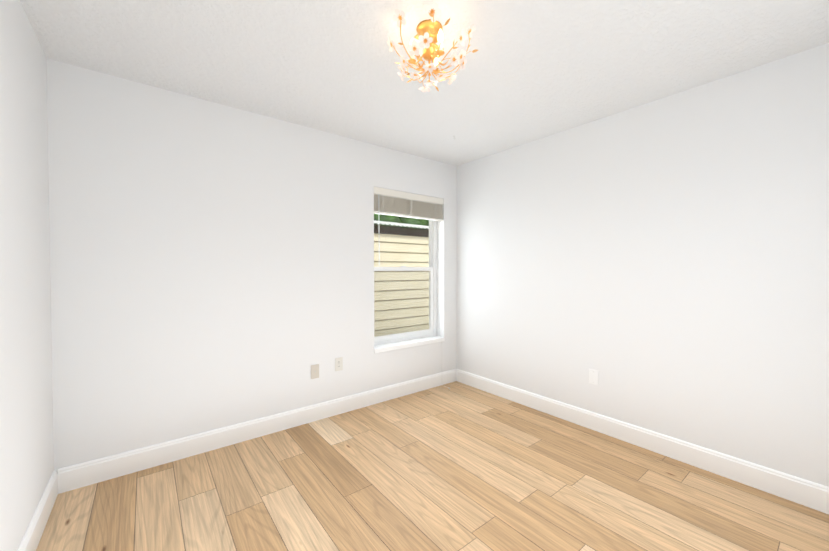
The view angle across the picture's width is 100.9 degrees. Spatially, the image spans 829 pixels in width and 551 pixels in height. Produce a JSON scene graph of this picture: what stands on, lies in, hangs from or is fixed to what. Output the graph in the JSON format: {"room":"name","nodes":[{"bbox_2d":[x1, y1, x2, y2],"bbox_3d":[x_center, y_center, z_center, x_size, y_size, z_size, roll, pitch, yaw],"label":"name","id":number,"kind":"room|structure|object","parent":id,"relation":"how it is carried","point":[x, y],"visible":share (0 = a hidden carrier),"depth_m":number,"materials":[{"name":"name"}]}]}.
{"room":"empty bedroom","nodes":[
{"label":"empty bedroom","id":0,"kind":"room"},
{"bbox_2d":[0,0,53,550],"bbox_3d":[-1.120,0.037,0.652,0.120,2.440,3.520,-1,1,-38],"label":"wall","id":1,"kind":"structure","parent":0,"point":[26,436],"depth_m":1.49,"materials":[{"name":"white paint"}]},
{"bbox_2d":[17,470,57,550],"bbox_3d":[-1.042,1.189,0.682,0.016,0.136,3.200,-1,1,-38],"label":"baseboard","id":2,"kind":"structure","parent":1,"relation":"attached to","point":[30,541],"depth_m":1.63,"materials":[{"name":"white paint"}]},
{"bbox_2d":[47,58,456,471],"bbox_3d":[-0.841,-0.003,2.984,3.203,2.440,0.200,-1,1,-38],"label":"wall","id":3,"kind":"structure","parent":0,"point":[211,265],"depth_m":2.37,"materials":[{"name":"white paint"}]},
{"bbox_2d":[58,369,455,493],"bbox_3d":[-0.775,1.151,2.919,3.171,0.136,0.016,-1,1,-38],"label":"baseboard","id":4,"kind":"structure","parent":3,"relation":"attached to","point":[76,476],"depth_m":2.45,"materials":[{"name":"white paint"}]},
{"bbox_2d":[311,364,318,378],"bbox_3d":[-0.832,0.806,2.867,0.070,0.115,0.017,-1,1,-38],"label":"outlet","id":5,"kind":"object","parent":3,"relation":"attached to","point":[314,371],"visible":1,"depth_m":2.87,"materials":[{"name":"beige plastic"}]},
{"bbox_2d":[335,357,342,370],"bbox_3d":[-0.664,0.779,3.004,0.070,0.115,0.008,-1,1,-38],"label":"duplex electrical outlet","id":6,"kind":"object","parent":3,"relation":"attached to","point":[339,364],"visible":1,"depth_m":3.00,"materials":[{"name":"white plastic"}]},
{"bbox_2d":[374,194,436,345],"bbox_3d":[-0.126,-0.079,3.619,0.899,1.534,0.075,-1,1,-38],"label":"window","id":7,"kind":"structure","parent":3,"relation":"in","point":[431,269],"depth_m":3.72,"materials":[{"name":"white plastic"}]},
{"bbox_2d":[374,336,444,352],"bbox_3d":[-0.063,0.708,3.552,0.899,0.040,0.139,-1,1,-38],"label":"window sill","id":8,"kind":"structure","parent":3,"relation":"attached to","point":[402,344],"depth_m":3.50,"materials":[{"name":"white paint"}]},
{"bbox_2d":[20,0,828,165],"bbox_3d":[0.185,-1.250,1.658,3.443,0.100,3.520,-1,1,-38],"label":"ceiling","id":9,"kind":"structure","parent":0,"point":[533,70],"depth_m":1.86,"materials":[{"name":"white paint"}]},
{"bbox_2d":[387,2,477,91],"bbox_3d":[0.067,-1.075,1.665,0.467,0.251,0.479,-1,1,-38],"label":"chandelier","id":10,"kind":"object","parent":9,"relation":"hanging from","point":[429,35],"visible":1,"depth_m":1.60,"materials":[{"name":"gold metal"}]},
{"bbox_2d":[36,381,828,550],"bbox_3d":[0.185,1.270,1.701,3.443,0.060,3.520,-1,1,-38],"label":"floor","id":11,"kind":"structure","parent":0,"point":[457,466],"depth_m":1.91,"materials":[{"name":"brown wood"}]},
{"bbox_2d":[456,43,828,486],"bbox_3d":[1.491,0.002,2.707,0.120,2.440,3.520,-1,1,-38],"label":"wall","id":12,"kind":"structure","parent":0,"point":[661,266],"depth_m":2.28,"materials":[{"name":"white paint"}]},
{"bbox_2d":[589,369,597,384],"bbox_3d":[1.419,0.804,2.710,0.008,0.115,0.070,-1,1,-38],"label":"electrical outlet plate","id":13,"kind":"object","parent":12,"relation":"attached to","point":[593,376],"visible":1,"depth_m":2.71,"materials":[{"name":"white plastic"}]},
{"bbox_2d":[456,369,828,513],"bbox_3d":[1.462,1.155,2.654,0.016,0.136,3.200,-1,1,-38],"label":"baseboard","id":14,"kind":"structure","parent":12,"relation":"attached to","point":[807,493],"depth_m":2.28,"materials":[{"name":"white paint"}]},
{"bbox_3d":[-2.730,1.210,9.282,20.000,0.040,12.000,-1,1,-38],"label":"ground","id":15,"kind":"structure","parent":0,"visible":0},
{"bbox_2d":[374,225,428,336],"bbox_3d":[0.862,0.222,5.914,8.500,1.890,0.050,-1,1,-38],"label":"neighboring house siding","id":16,"kind":"object","parent":15,"relation":"on","point":[403,242],"depth_m":5.06,"materials":[{"name":"beige"}]},
{"bbox_2d":[374,220,428,228],"bbox_3d":[0.627,-0.834,6.194,8.500,0.214,0.950,-1,1,-38],"label":"roof","id":17,"kind":"structure","parent":16,"relation":"on","point":[400,224],"depth_m":5.24,"materials":[{"name":"white"}]},
{"label":"outside","id":18,"kind":"structure","parent":0,"visible":0},
{"bbox_2d":[374,214,428,229],"bbox_3d":[0.136,-1.574,8.290,5.968,2.424,2.481,-1,1,-38],"label":"foliage","id":19,"kind":"object","parent":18,"point":[398,219],"depth_m":7.07,"materials":[{"name":"green plant"}]}
]}

